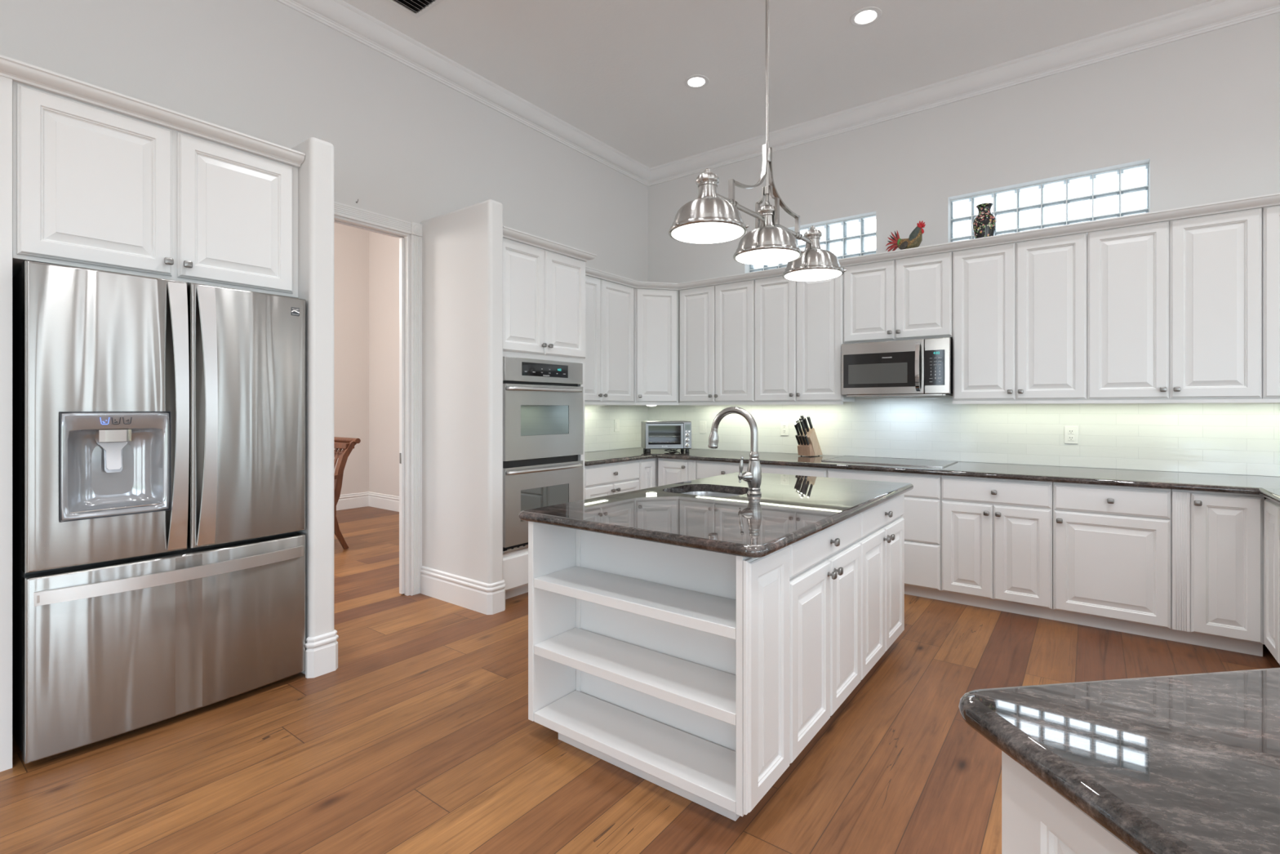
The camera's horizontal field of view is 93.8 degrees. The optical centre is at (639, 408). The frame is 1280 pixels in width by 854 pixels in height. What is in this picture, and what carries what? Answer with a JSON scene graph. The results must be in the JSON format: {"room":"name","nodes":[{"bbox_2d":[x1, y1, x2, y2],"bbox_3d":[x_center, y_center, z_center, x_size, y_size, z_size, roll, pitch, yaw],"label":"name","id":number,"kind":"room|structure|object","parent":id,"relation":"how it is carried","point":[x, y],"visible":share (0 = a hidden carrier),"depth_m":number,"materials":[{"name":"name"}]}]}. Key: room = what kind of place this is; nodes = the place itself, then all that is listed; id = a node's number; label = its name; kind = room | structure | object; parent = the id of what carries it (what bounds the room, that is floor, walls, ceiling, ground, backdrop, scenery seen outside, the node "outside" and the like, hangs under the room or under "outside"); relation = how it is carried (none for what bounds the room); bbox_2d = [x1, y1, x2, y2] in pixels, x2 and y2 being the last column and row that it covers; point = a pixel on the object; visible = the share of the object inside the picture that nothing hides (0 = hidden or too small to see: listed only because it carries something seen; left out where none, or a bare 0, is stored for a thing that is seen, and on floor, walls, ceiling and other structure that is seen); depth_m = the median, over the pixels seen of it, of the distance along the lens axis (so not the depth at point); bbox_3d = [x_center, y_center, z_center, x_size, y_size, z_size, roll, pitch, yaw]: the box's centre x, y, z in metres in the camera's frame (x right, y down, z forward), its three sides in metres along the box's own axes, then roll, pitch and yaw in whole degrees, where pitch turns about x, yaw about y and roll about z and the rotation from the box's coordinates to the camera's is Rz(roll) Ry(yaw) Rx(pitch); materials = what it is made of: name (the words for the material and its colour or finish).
{"room":"kitchen","nodes":[
{"label":"kitchen","id":0,"kind":"room"},
{"bbox_2d":[273,137,338,678],"bbox_3d":[-1.780,-0.011,3.036,0.763,2.512,0.148,0,0,37],"label":"wall","id":1,"kind":"structure","parent":0,"point":[316,172],"depth_m":2.80,"materials":[{"name":"white paint"}]},
{"bbox_2d":[0,0,648,595],"bbox_3d":[-2.697,-0.581,2.532,0.095,3.650,9.600,0,0,37],"label":"wall","id":2,"kind":"structure","parent":0,"point":[408,145],"depth_m":3.64,"materials":[{"name":"white paint"}]},
{"bbox_2d":[12,81,297,297],"bbox_3d":[-2.130,-0.834,2.635,0.666,0.617,0.943,0,0,37],"label":"upper cabinet","id":3,"kind":"object","parent":2,"relation":"attached to","point":[94,187],"visible":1,"depth_m":2.36,"materials":[{"name":"white paint"}]},
{"bbox_2d":[0,54,305,168],"bbox_3d":[-2.115,-1.165,2.121,0.069,0.050,1.744,0,0,37],"label":"crown molding","id":4,"kind":"structure","parent":3,"relation":"on","point":[20,72],"depth_m":2.33,"materials":[{"name":"white paint"}]},
{"bbox_2d":[333,201,422,595],"bbox_3d":[-1.794,0.002,3.704,0.128,2.486,0.932,0,0,37],"label":"trim","id":5,"kind":"structure","parent":2,"relation":"attached to","point":[414,229],"depth_m":3.99,"materials":[{"name":"white paint"}]},
{"bbox_2d":[399,237,404,594],"bbox_3d":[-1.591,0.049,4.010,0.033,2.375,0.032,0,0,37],"label":"door","id":6,"kind":"structure","parent":2,"relation":"in","point":[402,241],"depth_m":4.00,"materials":[{"name":"white paint"}]},
{"bbox_2d":[584,275,633,402],"bbox_3d":[-0.463,-0.578,5.118,0.340,1.048,1.020,0,0,37],"label":"upper cabinet","id":7,"kind":"object","parent":2,"relation":"attached to","point":[609,305],"visible":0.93,"depth_m":5.15,"materials":[{"name":"white paint"}]},
{"bbox_2d":[584,404,648,452],"bbox_3d":[-0.415,0.117,5.473,0.010,0.546,1.664,0,0,37],"label":"backsplash","id":8,"kind":"structure","parent":2,"relation":"attached to","point":[600,434],"depth_m":5.67,"materials":[{"name":"white tile"}]},
{"bbox_2d":[614,419,619,431],"bbox_3d":[-0.220,0.163,5.717,0.009,0.116,0.072,0,0,37],"label":"switch plate","id":9,"kind":"object","parent":8,"relation":"attached to","point":[616,421],"visible":1,"depth_m":5.71,"materials":[{"name":"white plastic"}]},
{"bbox_2d":[275,0,1279,186],"bbox_3d":[0.615,-2.340,0.010,8.230,0.132,9.155,0,0,37],"label":"trim","id":10,"kind":"structure","parent":2,"relation":"attached to","point":[339,15],"depth_m":4.21,"materials":[{"name":"white paint"}]},
{"bbox_2d":[333,222,368,494],"bbox_3d":[-4.655,-0.581,6.261,0.230,3.650,6.000,0,0,37],"label":"wall","id":11,"kind":"structure","parent":0,"point":[351,244],"depth_m":7.48,"materials":[{"name":"white paint"}]},
{"bbox_2d":[368,231,399,496],"bbox_3d":[-1.955,-0.581,6.625,3.645,3.650,0.170,0,0,37],"label":"wall","id":12,"kind":"structure","parent":0,"point":[384,250],"depth_m":7.44,"materials":[{"name":"white paint"}]},
{"bbox_2d":[336,491,399,511],"bbox_3d":[-3.399,1.153,4.707,3.645,0.184,4.630,0,0,37],"label":"baseboard","id":13,"kind":"structure","parent":12,"relation":"attached to","point":[345,501],"depth_m":7.45,"materials":[{"name":"white paint"}]},
{"bbox_2d":[420,199,506,614],"bbox_3d":[-1.158,-0.015,3.878,0.744,2.518,0.144,0,0,37],"label":"wall","id":14,"kind":"structure","parent":0,"point":[462,249],"depth_m":3.77,"materials":[{"name":"white paint"}]},
{"bbox_2d":[0,506,1279,853],"bbox_3d":[-0.878,1.284,1.162,12.400,0.080,9.600,0,0,37],"label":"floor","id":15,"kind":"structure","parent":0,"point":[421,739],"depth_m":2.10,"materials":[{"name":"brown wood"}]},
{"bbox_2d":[0,75,12,771],"bbox_3d":[-2.668,0.051,1.947,0.635,2.387,0.799,0,0,37],"label":"panel","id":16,"kind":"object","parent":15,"relation":"on","point":[6,83],"visible":1,"depth_m":2.06,"materials":[{"name":"white paint"}]},
{"bbox_2d":[12,260,305,764],"bbox_3d":[-2.065,0.369,2.591,0.783,1.750,0.915,0,0,37],"label":"refrigerator","id":17,"kind":"object","parent":15,"relation":"on","point":[158,424],"visible":1,"depth_m":2.29,"materials":[{"name":"grey metal"}]},
{"bbox_2d":[333,436,360,549],"bbox_3d":[-2.919,0.759,5.300,0.555,0.986,0.624,0,0,37],"label":"dining chair","id":18,"kind":"object","parent":15,"relation":"on","point":[347,444],"visible":0.23,"depth_m":5.29,"materials":[{"name":"brown wood"}]},
{"bbox_2d":[502,238,585,599],"bbox_3d":[-0.889,0.081,4.266,0.686,2.328,0.829,0,0,37],"label":"oven tower","id":19,"kind":"object","parent":15,"relation":"on","point":[544,291],"visible":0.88,"depth_m":4.03,"materials":[{"name":"white paint"}]},
{"bbox_2d":[502,356,582,553],"bbox_3d":[-0.861,0.295,4.249,0.662,1.252,0.730,0,0,37],"label":"wall oven","id":20,"kind":"object","parent":19,"relation":"in","point":[543,399],"visible":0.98,"depth_m":4.01,"materials":[{"name":"silver metal"}]},
{"bbox_2d":[502,226,596,262],"bbox_3d":[-0.842,-1.109,4.264,0.654,0.050,0.880,0,0,37],"label":"crown molding","id":21,"kind":"structure","parent":19,"relation":"on","point":[509,233],"depth_m":4.04,"materials":[{"name":"white paint"}]},
{"bbox_2d":[584,460,639,499],"bbox_3d":[-0.438,0.836,4.894,0.651,0.817,0.694,0,0,37],"label":"base cabinet","id":22,"kind":"object","parent":15,"relation":"on","point":[611,478],"visible":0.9,"depth_m":4.68,"materials":[{"name":"white paint"}]},
{"bbox_2d":[638,457,697,489],"bbox_3d":[0.196,0.836,5.431,1.013,0.817,0.924,0,0,37],"label":"base cabinet","id":23,"kind":"object","parent":15,"relation":"on","point":[655,472],"visible":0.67,"depth_m":5.07,"materials":[{"name":"white paint"}]},
{"bbox_2d":[528,493,904,821],"bbox_3d":[0.495,0.836,2.700,0.956,0.817,1.790,0,0,37],"label":"kitchen island","id":24,"kind":"object","parent":15,"relation":"on","point":[701,676],"visible":0.96,"depth_m":2.13,"materials":[{"name":"white paint"}]},
{"bbox_2d":[533,689,736,813],"bbox_3d":[0.008,1.163,2.094,0.850,0.034,0.229,0,0,37],"label":"shelf","id":25,"kind":"object","parent":24,"relation":"attached to","point":[701,764],"depth_m":2.07,"materials":[{"name":"white paint"}]},
{"bbox_2d":[533,627,736,725],"bbox_3d":[0.008,0.908,2.094,0.850,0.034,0.229,0,0,37],"label":"shelf","id":26,"kind":"object","parent":24,"relation":"attached to","point":[706,687],"depth_m":2.06,"materials":[{"name":"white paint"}]},
{"bbox_2d":[533,565,736,639],"bbox_3d":[0.008,0.657,2.094,0.850,0.034,0.229,0,0,37],"label":"shelf","id":27,"kind":"object","parent":24,"relation":"attached to","point":[713,611],"depth_m":2.06,"materials":[{"name":"white paint"}]},
{"bbox_2d":[518,471,913,557],"bbox_3d":[0.482,0.408,2.711,1.016,0.036,1.831,0,0,37],"label":"island countertop","id":28,"kind":"structure","parent":24,"relation":"on","point":[789,509],"depth_m":2.29,"materials":[{"name":"stone"}]},
{"bbox_2d":[680,490,742,497],"bbox_3d":[0.336,0.517,2.877,0.414,0.180,0.397,0,0,37],"label":"sink","id":29,"kind":"object","parent":28,"relation":"in","point":[706,493],"visible":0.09,"depth_m":3.08,"materials":[{"name":"silver metal"}]},
{"bbox_2d":[707,406,761,495],"bbox_3d":[0.426,0.190,2.765,0.271,0.399,0.103,0,0,37],"label":"faucet","id":30,"kind":"object","parent":28,"relation":"on","point":[753,475],"visible":1,"depth_m":2.70,"materials":[{"name":"silver metal"}]},
{"bbox_2d":[696,460,747,479],"bbox_3d":[0.872,0.836,5.043,0.535,0.817,0.731,0,0,37],"label":"base cabinet","id":31,"kind":"object","parent":15,"relation":"on","point":[704,468],"visible":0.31,"depth_m":4.83,"materials":[{"name":"white paint"}]},
{"bbox_2d":[760,464,827,477],"bbox_3d":[1.308,0.836,4.714,0.561,0.817,0.731,0,0,37],"label":"base cabinet","id":32,"kind":"object","parent":15,"relation":"on","point":[767,468],"visible":0.02,"depth_m":4.42,"materials":[{"name":"white paint"}]},
{"bbox_2d":[827,468,942,599],"bbox_3d":[1.838,0.836,4.335,0.741,0.817,0.700,0,0,37],"label":"base cabinet","id":33,"kind":"object","parent":15,"relation":"on","point":[922,516],"visible":0.44,"depth_m":3.91,"materials":[{"name":"white paint"}]},
{"bbox_2d":[941,475,1053,619],"bbox_3d":[2.360,0.836,3.922,0.592,0.817,0.731,0,0,37],"label":"base cabinet","id":34,"kind":"object","parent":15,"relation":"on","point":[997,535],"visible":0.98,"depth_m":3.64,"materials":[{"name":"white paint"}]},
{"bbox_2d":[1001,750,1136,853],"bbox_3d":[0.828,0.837,0.513,0.600,0.816,0.696,0,0,-8],"label":"base cabinet","id":35,"kind":"object","parent":15,"relation":"on","point":[1036,819],"visible":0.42,"depth_m":0.74,"materials":[{"name":"white paint"}]},
{"bbox_2d":[958,667,1279,853],"bbox_3d":[1.306,0.409,0.543,1.656,0.038,0.838,0,0,-8],"label":"countertop","id":36,"kind":"structure","parent":35,"relation":"on","point":[1180,763],"depth_m":0.69,"materials":[{"name":"stone"}]},
{"bbox_2d":[1053,482,1171,639],"bbox_3d":[2.804,0.836,3.587,0.520,0.817,0.731,0,0,37],"label":"base cabinet","id":37,"kind":"object","parent":15,"relation":"on","point":[1112,544],"visible":0.99,"depth_m":3.31,"materials":[{"name":"white paint"}]},
{"bbox_2d":[1170,489,1279,662],"bbox_3d":[3.310,0.836,3.037,0.951,0.817,1.002,0,0,37],"label":"base cabinet","id":38,"kind":"object","parent":15,"relation":"on","point":[1225,546],"visible":0.96,"depth_m":3.04,"materials":[{"name":"white paint"}]},
{"bbox_2d":[584,447,1279,504],"bbox_3d":[1.107,0.408,3.387,4.928,0.036,3.143,0,0,37],"label":"countertop","id":39,"kind":"structure","parent":38,"relation":"on","point":[1268,487],"depth_m":3.77,"materials":[{"name":"stone"}]},
{"bbox_2d":[641,420,691,452],"bbox_3d":[0.237,0.253,5.433,0.421,0.275,0.335,0,0,-7],"label":"toaster oven","id":40,"kind":"object","parent":39,"relation":"on","point":[668,435],"visible":1,"depth_m":5.30,"materials":[{"name":"silver metal"}]},
{"bbox_2d":[797,427,822,456],"bbox_3d":[1.401,0.274,4.935,0.188,0.232,0.116,0,0,-40],"label":"knife block","id":41,"kind":"object","parent":39,"relation":"on","point":[814,448],"visible":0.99,"depth_m":4.87,"materials":[{"name":"brown wood"}]},
{"bbox_2d":[794,423,799,435],"bbox_3d":[1.285,0.173,4.897,0.067,0.103,0.014,0,0,-40],"label":"kitchen knife","id":42,"kind":"object","parent":41,"relation":"in","point":[795,424],"visible":0.97,"depth_m":4.89,"materials":[{"name":"black plastic"}]},
{"bbox_2d":[795,434,799,444],"bbox_3d":[1.292,0.255,4.901,0.056,0.087,0.012,0,0,-40],"label":"kitchen knife","id":43,"kind":"object","parent":41,"relation":"in","point":[796,435],"visible":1,"depth_m":4.89,"materials":[{"name":"black plastic"}]},
{"bbox_2d":[796,421,803,435],"bbox_3d":[1.303,0.164,4.873,0.074,0.116,0.014,0,0,-40],"label":"kitchen knife","id":44,"kind":"object","parent":41,"relation":"in","point":[797,422],"visible":0.97,"depth_m":4.87,"materials":[{"name":"black plastic"}]},
{"bbox_2d":[798,434,803,444],"bbox_3d":[1.310,0.255,4.879,0.056,0.087,0.012,0,0,-40],"label":"kitchen knife","id":45,"kind":"object","parent":41,"relation":"in","point":[799,435],"visible":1,"depth_m":4.87,"materials":[{"name":"black plastic"}]},
{"bbox_2d":[800,420,806,435],"bbox_3d":[1.325,0.156,4.849,0.079,0.125,0.014,0,0,-40],"label":"kitchen knife","id":46,"kind":"object","parent":41,"relation":"in","point":[801,421],"visible":0.98,"depth_m":4.84,"materials":[{"name":"black plastic"}]},
{"bbox_2d":[801,434,806,444],"bbox_3d":[1.329,0.255,4.857,0.056,0.087,0.012,0,0,-40],"label":"kitchen knife","id":47,"kind":"object","parent":41,"relation":"in","point":[802,436],"visible":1,"depth_m":4.85,"materials":[{"name":"black plastic"}]},
{"bbox_2d":[803,417,809,431],"bbox_3d":[1.349,0.134,4.857,0.074,0.116,0.014,0,0,-40],"label":"kitchen knife","id":48,"kind":"object","parent":41,"relation":"in","point":[804,419],"visible":1,"depth_m":4.85,"materials":[{"name":"black plastic"}]},
{"bbox_2d":[804,435,809,445],"bbox_3d":[1.347,0.255,4.835,0.056,0.087,0.012,0,0,-40],"label":"kitchen knife","id":49,"kind":"object","parent":41,"relation":"on","point":[805,436],"visible":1,"depth_m":4.83,"materials":[{"name":"black plastic"}]},
{"bbox_2d":[806,416,813,429],"bbox_3d":[1.379,0.114,4.858,0.069,0.107,0.014,0,0,-40],"label":"kitchen knife","id":50,"kind":"object","parent":41,"relation":"on","point":[807,417],"visible":1,"depth_m":4.85,"materials":[{"name":"black plastic"}]},
{"bbox_2d":[821,455,957,467],"bbox_3d":[1.838,0.387,4.418,0.820,0.007,0.542,0,0,37],"label":"cooktop","id":51,"kind":"object","parent":39,"relation":"in","point":[850,459],"visible":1,"depth_m":4.39,"materials":[{"name":"black glass"}]},
{"bbox_2d":[1279,542,1279,664],"bbox_3d":[2.813,0.836,2.123,0.641,0.817,1.053,0,0,37],"label":"base cabinet","id":52,"kind":"object","parent":15,"relation":"on","point":[1279,542],"visible":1,"depth_m":2.70,"materials":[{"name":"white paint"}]},
{"bbox_2d":[342,0,1212,168],"bbox_3d":[-0.878,-2.455,1.162,12.400,0.100,9.600,0,0,37],"label":"ceiling","id":53,"kind":"structure","parent":0,"point":[615,72],"depth_m":4.01,"materials":[{"name":"white paint"}]},
{"bbox_2d":[386,0,443,17],"bbox_3d":[-1.352,-2.397,3.454,0.300,0.017,0.344,0,0,37],"label":"ceiling vent","id":54,"kind":"object","parent":53,"relation":"in","point":[416,8],"visible":1,"depth_m":3.57,"materials":[{"name":"black metal"}]},
{"bbox_2d":[684,75,709,88],"bbox_3d":[0.415,-2.402,4.407,0.184,0.006,0.184,0,0,37],"label":"recessed light","id":55,"kind":"object","parent":53,"relation":"in","point":[693,82],"visible":1,"depth_m":4.40,"materials":[{"name":"white paint"}]},
{"bbox_2d":[668,0,846,281],"bbox_3d":[0.565,-1.535,2.673,0.312,1.739,1.259,0,0,40],"label":"pendant light","id":56,"kind":"object","parent":53,"relation":"hanging from","point":[711,218],"visible":1,"depth_m":2.58,"materials":[{"name":"silver metal"}]},
{"bbox_2d":[671,222,743,243],"bbox_3d":[0.261,-0.672,2.312,0.282,0.014,0.282,0,0,40],"label":"diffuser","id":57,"kind":"object","parent":56,"relation":"attached to","point":[685,232],"depth_m":2.27,"materials":[{"name":"white glass"}]},
{"bbox_2d":[735,248,799,264],"bbox_3d":[0.568,-0.672,2.674,0.282,0.014,0.282,0,0,40],"label":"diffuser","id":58,"kind":"object","parent":56,"relation":"attached to","point":[748,256],"depth_m":2.63,"materials":[{"name":"white glass"}]},
{"bbox_2d":[784,268,841,281],"bbox_3d":[0.876,-0.672,3.036,0.282,0.014,0.282,0,0,40],"label":"diffuser","id":59,"kind":"object","parent":56,"relation":"attached to","point":[793,274],"depth_m":2.99,"materials":[{"name":"white glass"}]},
{"bbox_2d":[849,6,881,26],"bbox_3d":[1.386,-2.402,3.676,0.184,0.006,0.184,0,0,37],"label":"recessed light","id":60,"kind":"object","parent":53,"relation":"in","point":[873,14],"visible":1,"depth_m":3.67,"materials":[{"name":"white"}]},
{"bbox_2d":[648,12,1279,476],"bbox_3d":[3.509,-0.581,3.686,8.430,3.650,0.200,0,0,37],"label":"wall","id":61,"kind":"structure","parent":0,"point":[1202,111],"depth_m":4.13,"materials":[{"name":"white paint"}]},
{"bbox_2d":[633,288,679,402],"bbox_3d":[0.124,-0.578,5.708,0.566,1.048,0.618,0,0,37],"label":"upper cabinet","id":62,"kind":"object","parent":61,"relation":"attached to","point":[656,312],"visible":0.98,"depth_m":5.50,"materials":[{"name":"white paint"}]},
{"bbox_2d":[585,192,1279,290],"bbox_3d":[1.590,-1.123,3.785,4.635,0.050,1.360,0,0,37],"label":"crown molding","id":63,"kind":"structure","parent":62,"relation":"attached to","point":[1268,200],"depth_m":3.96,"materials":[{"name":"white paint"}]},
{"bbox_2d":[680,280,755,402],"bbox_3d":[0.743,-0.578,5.424,0.760,1.048,0.330,0,0,37],"label":"upper cabinet","id":64,"kind":"object","parent":61,"relation":"attached to","point":[717,322],"visible":0.98,"depth_m":5.30,"materials":[{"name":"white paint"}]},
{"bbox_2d":[584,401,843,404],"bbox_3d":[0.450,-0.042,5.102,2.258,0.022,0.939,0,0,0],"label":"rail","id":65,"kind":"object","parent":64,"relation":"attached to","point":[788,402],"visible":0.82,"depth_m":5.14,"materials":[{"name":"white paint"}]},
{"bbox_2d":[755,266,854,402],"bbox_3d":[1.348,-0.578,4.968,0.752,1.048,0.330,0,0,37],"label":"upper cabinet","id":66,"kind":"object","parent":61,"relation":"attached to","point":[799,326],"visible":0.97,"depth_m":4.84,"materials":[{"name":"white paint"}]},
{"bbox_2d":[749,214,875,272],"bbox_3d":[1.498,-1.347,5.231,1.158,0.462,0.086,0,0,37],"label":"window","id":67,"kind":"structure","parent":61,"relation":"in","point":[863,235],"depth_m":5.04,"materials":[{"name":"white"}]},
{"bbox_2d":[844,251,952,343],"bbox_3d":[1.953,-0.801,4.512,0.758,0.600,0.330,0,0,37],"label":"upper cabinet","id":68,"kind":"object","parent":61,"relation":"attached to","point":[911,298],"visible":0.96,"depth_m":4.38,"materials":[{"name":"white paint"}]},
{"bbox_2d":[841,337,952,397],"bbox_3d":[1.927,-0.292,4.470,0.748,0.404,0.411,0,0,37],"label":"microwave","id":69,"kind":"object","parent":68,"relation":"attached to","point":[920,367],"visible":1,"depth_m":4.33,"materials":[{"name":"silver metal"}]},
{"bbox_2d":[885,220,925,251],"bbox_3d":[1.966,-1.238,4.441,0.281,0.272,0.100,0,0,37],"label":"rooster figurine","id":70,"kind":"object","parent":68,"relation":"on","point":[915,238],"visible":0.8,"depth_m":4.39,"materials":[{"name":"multicoloured ceramic"}]},
{"bbox_2d":[648,395,1279,476],"bbox_3d":[2.059,0.117,4.646,4.940,0.546,0.010,0,0,37],"label":"backsplash","id":71,"kind":"structure","parent":61,"relation":"attached to","point":[1242,438],"depth_m":4.18,"materials":[{"name":"white tile"}]},
{"bbox_2d":[699,421,706,433],"bbox_3d":[0.601,0.178,5.731,0.072,0.116,0.009,0,0,37],"label":"switch plate","id":72,"kind":"object","parent":71,"relation":"attached to","point":[702,424],"visible":1,"depth_m":5.73,"materials":[{"name":"white plastic"}]},
{"bbox_2d":[780,422,788,435],"bbox_3d":[1.263,0.176,5.233,0.072,0.116,0.009,0,0,37],"label":"wall outlet","id":73,"kind":"object","parent":71,"relation":"attached to","point":[784,425],"visible":1,"depth_m":5.23,"materials":[{"name":"white plastic"}]},
{"bbox_2d":[1064,426,1077,444],"bbox_3d":[2.887,0.176,4.010,0.072,0.116,0.009,0,0,37],"label":"wall outlet","id":74,"kind":"object","parent":71,"relation":"attached to","point":[1070,432],"visible":1,"depth_m":4.01,"materials":[{"name":"white plastic"}]},
{"bbox_2d":[1067,429,1074,434],"bbox_3d":[2.885,0.154,4.008,0.034,0.032,0.002,0,0,37],"label":"receptacle","id":75,"kind":"object","parent":74,"relation":"attached to","point":[1069,431],"depth_m":4.01,"materials":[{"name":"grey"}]},
{"bbox_2d":[1067,435,1074,440],"bbox_3d":[2.885,0.199,4.008,0.034,0.032,0.002,0,0,37],"label":"receptacle","id":76,"kind":"object","parent":74,"relation":"attached to","point":[1069,437],"depth_m":4.01,"materials":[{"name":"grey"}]},
{"bbox_2d":[952,232,1087,400],"bbox_3d":[2.558,-0.578,4.056,0.754,1.048,0.330,0,0,37],"label":"upper cabinet","id":77,"kind":"object","parent":61,"relation":"attached to","point":[1020,309],"visible":0.98,"depth_m":3.93,"materials":[{"name":"white paint"}]},
{"bbox_2d":[972,202,996,238],"bbox_3d":[2.379,-1.253,4.136,0.147,0.302,0.147,0,0,37],"label":"vase","id":78,"kind":"object","parent":77,"relation":"on","point":[984,224],"visible":0.84,"depth_m":4.09,"materials":[{"name":"black ceramic"}]},
{"bbox_2d":[950,163,1148,242],"bbox_3d":[2.835,-1.347,4.225,1.149,0.462,0.086,0,0,37],"label":"window","id":79,"kind":"structure","parent":61,"relation":"in","point":[1118,193],"depth_m":4.16,"materials":[{"name":"white"}]},
{"bbox_2d":[1087,208,1262,399],"bbox_3d":[3.166,-0.578,3.598,0.766,1.048,0.330,0,0,37],"label":"upper cabinet","id":80,"kind":"object","parent":61,"relation":"attached to","point":[1175,307],"visible":0.98,"depth_m":3.47,"materials":[{"name":"white paint"}]},
{"bbox_2d":[952,398,1279,404],"bbox_3d":[3.017,-0.042,3.559,2.083,0.022,0.022,0,0,37],"label":"rail","id":81,"kind":"object","parent":80,"relation":"attached to","point":[1265,400],"visible":1,"depth_m":3.60,"materials":[{"name":"white paint"}]},
{"bbox_2d":[1261,204,1279,399],"bbox_3d":[3.698,-0.578,3.198,0.561,1.048,0.330,0,0,37],"label":"upper cabinet","id":82,"kind":"object","parent":61,"relation":"attached to","point":[1270,215],"visible":0.73,"depth_m":3.24,"materials":[{"name":"white paint"}]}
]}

